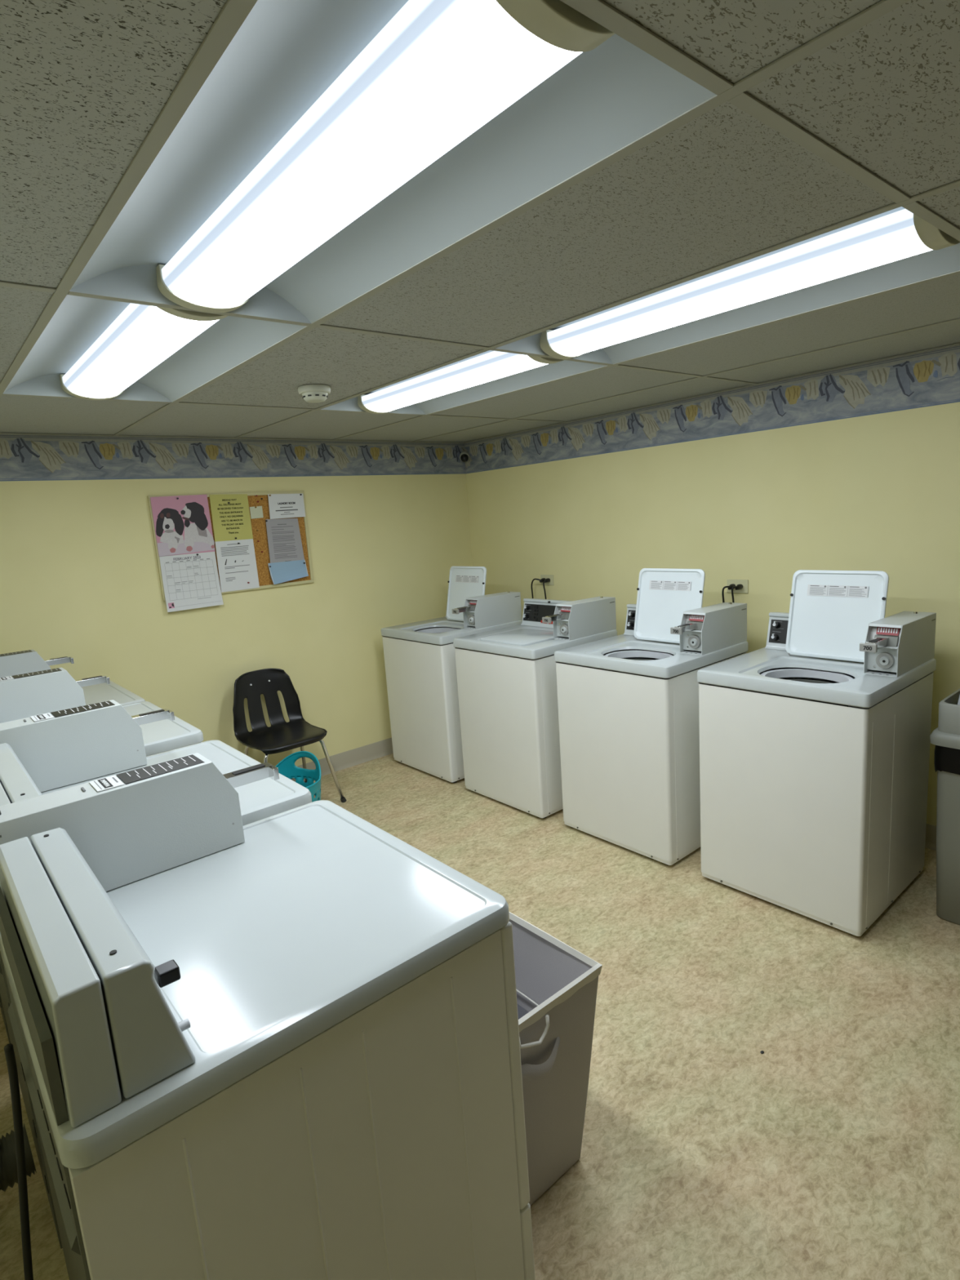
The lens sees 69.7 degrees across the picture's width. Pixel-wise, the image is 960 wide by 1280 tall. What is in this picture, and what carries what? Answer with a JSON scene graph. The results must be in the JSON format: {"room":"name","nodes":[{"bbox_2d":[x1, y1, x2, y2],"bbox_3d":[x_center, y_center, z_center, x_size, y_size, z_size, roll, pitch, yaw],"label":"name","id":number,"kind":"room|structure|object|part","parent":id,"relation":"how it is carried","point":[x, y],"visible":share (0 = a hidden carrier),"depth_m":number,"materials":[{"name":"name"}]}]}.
{"room":"laundry","nodes":[
{"label":"laundry","id":0,"kind":"room"},
{"bbox_2d":[0,446,472,766],"bbox_3d":[-1.502,-0.141,4.009,3.950,2.229,0.100,-12,13,-39],"label":"wall","id":1,"kind":"structure","parent":0,"point":[80,580],"depth_m":4.03,"materials":[{"name":"yellow paint"}]},
{"bbox_2d":[146,490,314,600],"bbox_3d":[-1.397,-0.560,3.972,0.895,0.560,0.017,-12,13,-39],"label":"notice board","id":2,"kind":"object","parent":1,"relation":"attached to","point":[262,559],"visible":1,"depth_m":4.07,"materials":[{"name":"brown wood"}]},
{"bbox_3d":[-1.729,-0.488,3.695,0.018,0.524,0.017,-12,13,-39],"label":"frame rail","id":3,"kind":"part","parent":2,"relation":"part of","materials":[{"name":"beige wood"}]},
{"bbox_2d":[150,494,223,612],"bbox_3d":[-1.601,-0.479,3.782,0.305,0.618,0.015,-12,13,-39],"label":"wall calendar","id":4,"kind":"object","parent":2,"relation":"attached to","point":[183,525],"visible":1,"depth_m":3.78,"materials":[{"name":"white paper"}]},
{"bbox_3d":[-1.415,-0.827,3.924,0.895,0.018,0.017,-12,13,-39],"label":"frame rail","id":5,"kind":"part","parent":2,"relation":"part of","materials":[{"name":"beige wood"}]},
{"bbox_2d":[208,493,253,542],"bbox_3d":[-1.414,-0.698,3.925,0.221,0.261,0.002,-12,13,-39],"label":"notice","id":6,"kind":"object","parent":2,"relation":"attached to","point":[232,520],"visible":1,"depth_m":3.92,"materials":[{"name":"paper"}]},
{"bbox_2d":[215,538,259,592],"bbox_3d":[-1.396,-0.430,3.972,0.226,0.286,0.001,-12,13,-39],"label":"notice","id":7,"kind":"object","parent":2,"relation":"attached to","point":[237,563],"visible":1,"depth_m":3.97,"materials":[{"name":"paper"}]},
{"bbox_3d":[-1.378,-0.294,4.019,0.895,0.018,0.017,-12,13,-39],"label":"frame rail","id":8,"kind":"part","parent":2,"relation":"part of","materials":[{"name":"beige wood"}]},
{"bbox_2d":[249,506,263,519],"bbox_3d":[-1.304,-0.745,4.027,0.075,0.071,0.001,-12,13,-39],"label":"note","id":9,"kind":"object","parent":2,"relation":"attached to","point":[255,513],"visible":1,"depth_m":4.03,"materials":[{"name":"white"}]},
{"bbox_3d":[-1.399,-0.561,3.975,0.875,0.540,0.009,-12,13,-39],"label":"cork panel","id":10,"kind":"part","parent":2,"relation":"part of","materials":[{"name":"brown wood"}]},
{"bbox_2d":[265,518,304,563],"bbox_3d":[-1.168,-0.578,4.151,0.224,0.303,0.001,-12,13,-39],"label":"notice","id":11,"kind":"object","parent":2,"relation":"attached to","point":[284,539],"visible":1,"depth_m":4.14,"materials":[{"name":"paper"}]},
{"bbox_2d":[267,493,305,519],"bbox_3d":[-1.157,-0.803,4.132,0.228,0.145,0.002,-12,13,-39],"label":"notice","id":12,"kind":"object","parent":2,"relation":"attached to","point":[281,505],"visible":1,"depth_m":4.13,"materials":[{"name":"white paper"}]},
{"bbox_2d":[267,560,308,584],"bbox_3d":[-1.155,-0.411,4.169,0.243,0.128,0.019,-12,13,-39],"label":"notice","id":13,"kind":"object","parent":2,"relation":"attached to","point":[282,571],"visible":1,"depth_m":4.17,"materials":[{"name":"paper"}]},
{"bbox_3d":[-1.064,-0.633,4.249,0.018,0.524,0.017,-12,13,-39],"label":"frame rail","id":14,"kind":"part","parent":2,"relation":"part of","materials":[{"name":"beige wood"}]},
{"bbox_2d":[0,434,466,481],"bbox_3d":[-1.526,-1.008,3.818,3.738,0.216,0.003,-12,13,-39],"label":"trim","id":15,"kind":"structure","parent":1,"relation":"attached to","point":[23,457],"depth_m":3.83,"materials":[{"name":"paper"}]},
{"bbox_2d":[291,737,393,782],"bbox_3d":[-1.394,0.905,4.152,3.750,0.110,0.012,-12,13,-39],"label":"baseboard","id":16,"kind":"structure","parent":1,"relation":"attached to","point":[354,757],"depth_m":4.62,"materials":[{"name":"plastic"}]},
{"bbox_2d":[0,0,959,442],"bbox_3d":[0.077,-0.895,1.890,4.142,0.020,5.332,-12,13,-39],"label":"ceiling","id":17,"kind":"structure","parent":0,"point":[823,116],"depth_m":1.25,"materials":[{"name":"tile"}]},
{"bbox_2d":[3,294,306,401],"bbox_3d":[-1.064,-0.888,2.116,0.566,0.098,1.196,-12,13,-39],"label":"ceiling light","id":18,"kind":"object","parent":17,"relation":"attached to","point":[91,348],"depth_m":2.08,"materials":[{"name":"plastic"}]},
{"bbox_3d":[-1.438,-0.938,2.560,0.566,0.073,0.030,-12,13,-39],"label":"plate","id":19,"kind":"part","parent":18,"relation":"part of","materials":[{"name":"metal"}]},
{"bbox_2d":[297,384,330,402],"bbox_3d":[-0.638,-0.950,2.667,0.124,0.052,0.124,-12,13,-39],"label":"smoke detector","id":20,"kind":"object","parent":17,"relation":"attached to","point":[310,393],"visible":1,"depth_m":2.63,"materials":[{"name":"plastic"}]},
{"bbox_2d":[69,0,715,323],"bbox_3d":[-0.283,-0.778,1.193,0.566,0.098,1.193,-12,13,-39],"label":"ceiling light","id":21,"kind":"object","parent":17,"relation":"attached to","point":[332,148],"depth_m":1.04,"materials":[{"name":"plastic"}]},
{"bbox_3d":[-0.657,-0.827,1.636,0.566,0.073,0.030,-12,13,-39],"label":"plate","id":22,"kind":"part","parent":21,"relation":"part of","materials":[{"name":"metal"}]},
{"bbox_2d":[320,350,604,414],"bbox_3d":[-0.125,-1.090,2.886,0.598,0.098,1.196,-12,13,-39],"label":"ceiling light","id":23,"kind":"object","parent":17,"relation":"attached to","point":[491,373],"depth_m":2.90,"materials":[{"name":"plastic"}]},
{"bbox_3d":[-0.500,-1.140,3.330,0.598,0.073,0.030,-12,13,-39],"label":"plate","id":24,"kind":"part","parent":23,"relation":"part of","materials":[{"name":"metal"}]},
{"bbox_2d":[495,206,959,364],"bbox_3d":[0.656,-0.980,1.963,0.598,0.098,1.193,-12,13,-39],"label":"ceiling light","id":25,"kind":"object","parent":17,"relation":"attached to","point":[896,247],"depth_m":1.89,"materials":[{"name":"plastic"}]},
{"bbox_3d":[0.282,-1.029,2.405,0.598,0.073,0.030,-12,13,-39],"label":"plate","id":26,"kind":"part","parent":25,"relation":"part of","materials":[{"name":"metal"}]},
{"bbox_2d":[0,753,959,1279],"bbox_3d":[0.232,1.232,2.287,3.950,0.100,5.200,-12,13,-39],"label":"floor","id":27,"kind":"structure","parent":0,"point":[830,1152],"depth_m":1.94,"materials":[{"name":"plastic"}]},
{"bbox_2d":[0,649,145,705],"bbox_3d":[-1.876,0.626,3.038,0.745,1.112,0.701,-12,13,-39],"label":"dryer","id":28,"kind":"object","parent":27,"relation":"on","point":[11,664],"visible":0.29,"depth_m":3.13,"materials":[{"name":"paint"}]},
{"bbox_3d":[-1.904,0.297,2.975,0.700,0.040,0.700,-12,13,-39],"label":"panel","id":29,"kind":"part","parent":28,"relation":"part of","materials":[{"name":"metal"}]},
{"bbox_2d":[0,667,203,1043],"bbox_3d":[-1.417,0.690,2.505,0.745,1.112,0.701,-12,13,-39],"label":"dryer","id":30,"kind":"object","parent":27,"relation":"on","point":[24,695],"visible":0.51,"depth_m":2.56,"materials":[{"name":"paint"}]},
{"bbox_3d":[-1.681,0.843,2.295,0.012,0.800,0.626,-12,13,-39],"label":"panel","id":31,"kind":"part","parent":30,"relation":"part of","materials":[{"name":"white metal"}]},
{"bbox_3d":[-1.445,0.361,2.441,0.700,0.040,0.700,-12,13,-39],"label":"panel","id":32,"kind":"part","parent":30,"relation":"part of","materials":[{"name":"metal"}]},
{"bbox_2d":[0,699,311,1248],"bbox_3d":[-0.887,0.763,1.888,0.745,1.112,0.701,-12,13,-39],"label":"dryer","id":33,"kind":"object","parent":27,"relation":"on","point":[41,754],"visible":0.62,"depth_m":1.92,"materials":[{"name":"paint"}]},
{"bbox_2d":[0,1122,36,1191],"bbox_3d":[-1.302,0.997,1.516,0.574,0.514,0.230,-5,10,-8],"label":"hose","id":34,"kind":"object","parent":33,"relation":"attached to","point":[8,1165],"visible":0.7,"depth_m":1.53,"materials":[{"name":"metal"}]},
{"bbox_3d":[-1.152,0.916,1.679,0.012,0.800,0.626,-12,13,-39],"label":"panel","id":35,"kind":"part","parent":33,"relation":"part of","materials":[{"name":"white metal"}]},
{"bbox_3d":[-0.916,0.434,1.824,0.700,0.040,0.700,-12,13,-39],"label":"panel","id":36,"kind":"part","parent":33,"relation":"part of","materials":[{"name":"metal"}]},
{"bbox_2d":[0,752,535,1279],"bbox_3d":[-0.399,0.830,1.320,0.745,1.112,0.701,-12,13,-39],"label":"dryer","id":37,"kind":"object","parent":27,"relation":"on","point":[286,1045],"visible":1,"depth_m":1.07,"materials":[{"name":"paint"}]},
{"bbox_2d":[4,1043,33,1279],"bbox_3d":[-0.894,1.043,1.209,0.363,0.802,0.054,0,11,20],"label":"power cord","id":38,"kind":"object","parent":37,"relation":"hanging from","point":[8,1049],"visible":1,"depth_m":1.13,"materials":[{"name":"rubber"}]},
{"bbox_3d":[-0.656,0.489,0.989,0.012,0.110,0.508,-12,13,-39],"label":"console plate","id":39,"kind":"part","parent":37,"relation":"part of","materials":[{"name":"white metal"}]},
{"bbox_3d":[-0.663,0.984,1.111,0.012,0.800,0.626,-12,13,-39],"label":"panel","id":40,"kind":"part","parent":37,"relation":"part of","materials":[{"name":"white metal"}]},
{"bbox_3d":[-0.425,0.453,0.936,0.028,0.020,0.026,-12,13,-39],"label":"dial knob","id":41,"kind":"part","parent":37,"relation":"part of","materials":[{"name":"black plastic"}]},
{"bbox_3d":[-0.427,0.502,1.256,0.700,0.040,0.700,-12,13,-39],"label":"panel","id":42,"kind":"part","parent":37,"relation":"part of","materials":[{"name":"metal"}]},
{"bbox_3d":[-0.154,0.760,1.522,0.028,0.590,0.686,-12,13,-39],"label":"panel","id":43,"kind":"part","parent":37,"relation":"part of","materials":[{"name":"paint"}]},
{"bbox_3d":[-0.126,1.179,1.596,0.028,0.254,0.686,-12,13,-39],"label":"panel","id":44,"kind":"part","parent":37,"relation":"part of","materials":[{"name":"paint"}]},
{"bbox_2d":[232,668,346,802],"bbox_3d":[-1.142,0.583,3.953,0.530,0.788,0.470,-12,13,-39],"label":"chair","id":45,"kind":"object","parent":27,"relation":"on","point":[282,735],"visible":0.98,"depth_m":4.00,"materials":[{"name":"black plastic"}]},
{"bbox_3d":[-1.356,0.772,3.970,0.203,0.414,0.040,-1,10,16],"label":"leg","id":46,"kind":"part","parent":45,"relation":"part of","materials":[{"name":"silver metal"}]},
{"bbox_3d":[-1.154,0.796,3.733,0.033,0.418,0.156,0,11,23],"label":"leg","id":47,"kind":"part","parent":45,"relation":"part of","materials":[{"name":"silver metal"}]},
{"bbox_3d":[-1.080,0.712,4.200,0.040,0.414,0.203,-5,10,-6],"label":"leg","id":48,"kind":"part","parent":45,"relation":"part of","materials":[{"name":"silver metal"}]},
{"bbox_3d":[-0.877,0.736,3.964,0.156,0.418,0.033,-6,10,-12],"label":"leg","id":49,"kind":"part","parent":45,"relation":"part of","materials":[{"name":"silver metal"}]},
{"bbox_2d":[275,751,320,802],"bbox_3d":[-0.997,0.829,3.566,0.392,0.413,0.371,1,11,28],"label":"laundry basket","id":50,"kind":"object","parent":27,"relation":"on","point":[286,766],"visible":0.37,"depth_m":3.70,"materials":[{"name":"teal plastic"}]},
{"bbox_2d":[380,565,521,782],"bbox_3d":[-0.168,0.170,4.488,0.668,1.269,0.652,-12,13,-39],"label":"washing machine","id":51,"kind":"object","parent":27,"relation":"on","point":[420,656],"visible":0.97,"depth_m":4.27,"materials":[{"name":"paint"}]},
{"bbox_3d":[-0.129,0.769,4.593,0.650,0.016,0.634,-12,13,-39],"label":"rail","id":52,"kind":"part","parent":51,"relation":"part of","materials":[{"name":"metal"}]},
{"bbox_3d":[-0.185,-0.077,4.444,0.668,0.050,0.652,-12,13,-39],"label":"panel","id":53,"kind":"part","parent":51,"relation":"part of","materials":[{"name":"metal"}]},
{"bbox_3d":[-0.092,-0.299,4.471,0.016,0.356,0.366,3,3,-41],"label":"lid","id":54,"kind":"part","parent":51,"relation":"part of","materials":[{"name":"metal"}]},
{"bbox_3d":[-0.047,-0.128,4.215,0.003,0.089,0.107,-12,13,-39],"label":"lock plate","id":55,"kind":"part","parent":51,"relation":"part of","materials":[{"name":"paint"}]},
{"bbox_2d":[453,595,617,818],"bbox_3d":[0.329,0.322,3.932,0.668,1.099,0.652,-12,13,-39],"label":"washing machine","id":56,"kind":"object","parent":27,"relation":"on","point":[507,677],"visible":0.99,"depth_m":3.67,"materials":[{"name":"paint"}]},
{"bbox_3d":[0.363,0.836,4.022,0.650,0.016,0.634,-12,13,-39],"label":"rail","id":57,"kind":"part","parent":56,"relation":"part of","materials":[{"name":"metal"}]},
{"bbox_3d":[0.241,-0.017,3.789,0.356,0.016,0.366,-12,13,-39],"label":"lid","id":58,"kind":"part","parent":56,"relation":"part of","materials":[{"name":"metal"}]},
{"bbox_3d":[0.306,-0.010,3.873,0.668,0.050,0.652,-12,13,-39],"label":"panel","id":59,"kind":"part","parent":56,"relation":"part of","materials":[{"name":"metal"}]},
{"bbox_3d":[0.423,-0.150,4.030,0.025,0.100,0.472,-12,13,-39],"label":"control panel","id":60,"kind":"part","parent":56,"relation":"part of","materials":[{"name":"black plastic"}]},
{"bbox_3d":[0.445,-0.060,3.643,0.003,0.089,0.107,-12,13,-39],"label":"lock plate","id":61,"kind":"part","parent":56,"relation":"part of","materials":[{"name":"paint"}]},
{"bbox_2d":[508,911,602,1205],"bbox_3d":[0.024,1.012,1.716,0.305,0.552,0.523,-12,13,-39],"label":"trash can","id":62,"kind":"object","parent":27,"relation":"on","point":[557,984],"visible":0.33,"depth_m":1.58,"materials":[{"name":"grey plastic"}]},
{"bbox_3d":[0.125,0.905,1.467,0.150,0.062,0.033,-12,13,-39],"label":"carry handle","id":63,"kind":"part","parent":62,"relation":"part of","materials":[{"name":"grey plastic"}]},
{"bbox_2d":[554,568,748,865],"bbox_3d":[0.836,0.302,3.361,0.668,1.269,0.652,-12,13,-39],"label":"washing machine","id":64,"kind":"object","parent":27,"relation":"on","point":[628,703],"visible":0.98,"depth_m":3.14,"materials":[{"name":"paint"}]},
{"bbox_3d":[0.935,-0.086,3.475,0.025,0.100,0.472,-12,13,-39],"label":"control panel","id":65,"kind":"part","parent":64,"relation":"part of","materials":[{"name":"black plastic"}]},
{"bbox_3d":[0.797,-0.131,3.624,0.026,0.030,0.030,-12,13,-39],"label":"knob","id":66,"kind":"part","parent":64,"relation":"part of","materials":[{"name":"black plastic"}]},
{"bbox_3d":[0.875,0.900,3.466,0.650,0.016,0.634,-12,13,-39],"label":"rail","id":67,"kind":"part","parent":64,"relation":"part of","materials":[{"name":"metal"}]},
{"bbox_3d":[0.819,0.054,3.317,0.668,0.050,0.652,-12,13,-39],"label":"panel","id":68,"kind":"part","parent":64,"relation":"part of","materials":[{"name":"metal"}]},
{"bbox_3d":[0.911,-0.168,3.344,0.016,0.356,0.366,3,3,-41],"label":"lid","id":69,"kind":"part","parent":64,"relation":"part of","materials":[{"name":"metal"}]},
{"bbox_3d":[0.957,0.003,3.088,0.003,0.089,0.107,-12,13,-39],"label":"lock plate","id":70,"kind":"part","parent":64,"relation":"part of","materials":[{"name":"paint"}]},
{"bbox_2d":[697,569,936,936],"bbox_3d":[1.350,0.368,2.789,0.668,1.269,0.652,-12,13,-39],"label":"washing machine","id":71,"kind":"object","parent":27,"relation":"on","point":[815,741],"visible":1,"depth_m":2.60,"materials":[{"name":"paint"}]},
{"bbox_3d":[1.306,-0.010,3.053,0.026,0.030,0.030,-12,13,-39],"label":"knob","id":72,"kind":"part","parent":71,"relation":"part of","materials":[{"name":"black plastic"}]},
{"bbox_3d":[1.312,-0.065,3.052,0.026,0.030,0.030,-12,13,-39],"label":"knob","id":73,"kind":"part","parent":71,"relation":"part of","materials":[{"name":"black plastic"}]},
{"bbox_3d":[1.449,-0.020,2.902,0.025,0.100,0.472,-12,13,-39],"label":"control panel","id":74,"kind":"part","parent":71,"relation":"part of","materials":[{"name":"black plastic"}]},
{"bbox_3d":[1.389,0.967,2.894,0.650,0.016,0.634,-12,13,-39],"label":"rail","id":75,"kind":"part","parent":71,"relation":"part of","materials":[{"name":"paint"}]},
{"bbox_3d":[1.333,0.120,2.745,0.668,0.050,0.652,-12,13,-39],"label":"panel","id":76,"kind":"part","parent":71,"relation":"part of","materials":[{"name":"metal"}]},
{"bbox_3d":[1.425,-0.102,2.772,0.016,0.356,0.366,3,3,-41],"label":"lid","id":77,"kind":"part","parent":71,"relation":"part of","materials":[{"name":"metal"}]},
{"bbox_3d":[1.471,0.070,2.516,0.003,0.089,0.107,-12,13,-39],"label":"lock plate","id":78,"kind":"part","parent":71,"relation":"part of","materials":[{"name":"paint"}]},
{"bbox_2d":[929,688,959,924],"bbox_3d":[1.959,0.532,2.430,0.476,0.991,0.544,-12,13,-39],"label":"trash can","id":79,"kind":"object","parent":27,"relation":"on","point":[946,737],"visible":1,"depth_m":2.46,"materials":[{"name":"grey plastic"}]},
{"bbox_2d":[929,688,959,749],"bbox_3d":[1.942,0.282,2.386,0.476,0.148,0.544,-12,13,-39],"label":"lid","id":80,"kind":"object","parent":79,"relation":"attached to","point":[947,735],"depth_m":2.41,"materials":[{"name":"grey plastic"}]},
{"bbox_2d":[466,401,959,826],"bbox_3d":[1.611,-0.229,3.299,0.100,2.229,5.000,-12,13,-39],"label":"wall","id":81,"kind":"structure","parent":0,"point":[881,491],"depth_m":3.44,"materials":[{"name":"yellow paint"}]},
{"bbox_2d":[459,451,469,462],"bbox_3d":[-0.111,-1.312,4.944,0.072,0.075,0.083,-3,10,7],"label":"dome camera","id":82,"kind":"object","parent":81,"relation":"attached to","point":[464,456],"visible":1,"depth_m":4.92,"materials":[{"name":"plastic"}]},
{"bbox_2d":[0,342,959,443],"bbox_3d":[0.086,-0.889,1.909,3.750,0.004,5.000,-12,13,-39],"label":"trim","id":83,"kind":"structure","parent":81,"relation":"attached to","point":[957,344],"depth_m":3.56,"materials":[{"name":"paint"}]},
{"bbox_2d":[531,577,545,598],"bbox_3d":[0.405,-0.090,4.635,0.106,0.653,0.047,0,11,20],"label":"power cord","id":84,"kind":"object","parent":81,"relation":"attached to","point":[542,580],"visible":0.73,"depth_m":4.58,"materials":[{"name":"black plastic"}]},
{"bbox_2d":[542,577,550,599],"bbox_3d":[0.458,-0.084,4.582,0.037,0.651,0.070,1,11,27],"label":"power cord","id":85,"kind":"object","parent":81,"relation":"attached to","point":[548,580],"visible":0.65,"depth_m":4.52,"materials":[{"name":"black plastic"}]},
{"bbox_2d":[540,574,554,585],"bbox_3d":[0.445,-0.398,4.569,0.007,0.070,0.116,-12,13,-39],"label":"wall outlet","id":86,"kind":"object","parent":81,"relation":"attached to","point":[550,576],"visible":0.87,"depth_m":4.55,"materials":[{"name":"beige plastic"}]},
{"bbox_2d":[463,344,959,473],"bbox_3d":[1.497,-1.093,3.129,0.003,0.216,4.948,-12,13,-39],"label":"trim","id":87,"kind":"structure","parent":81,"relation":"attached to","point":[932,377],"depth_m":3.35,"materials":[{"name":"paper"}]},
{"bbox_2d":[721,583,735,602],"bbox_3d":[1.301,0.034,3.597,0.073,0.651,0.032,-9,11,-24],"label":"power cord","id":88,"kind":"object","parent":81,"relation":"attached to","point":[731,585],"visible":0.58,"depth_m":3.54,"materials":[{"name":"black plastic"}]},
{"bbox_2d":[731,583,742,602],"bbox_3d":[1.329,0.038,3.564,0.065,0.651,0.031,-12,13,-39],"label":"power cord","id":89,"kind":"object","parent":81,"relation":"attached to","point":[740,586],"visible":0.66,"depth_m":3.50,"materials":[{"name":"black plastic"}]},
{"bbox_2d":[727,579,748,593],"bbox_3d":[1.324,-0.276,3.546,0.007,0.070,0.116,-12,13,-39],"label":"wall outlet","id":90,"kind":"object","parent":81,"relation":"attached to","point":[744,583],"visible":0.7,"depth_m":3.53,"materials":[{"name":"beige plastic"}]},
{"bbox_2d":[924,823,936,850],"bbox_3d":[1.641,0.821,3.449,0.012,0.110,5.000,-12,13,-39],"label":"baseboard","id":91,"kind":"structure","parent":81,"relation":"attached to","point":[931,830],"depth_m":3.04,"materials":[{"name":"plastic"}]}
]}

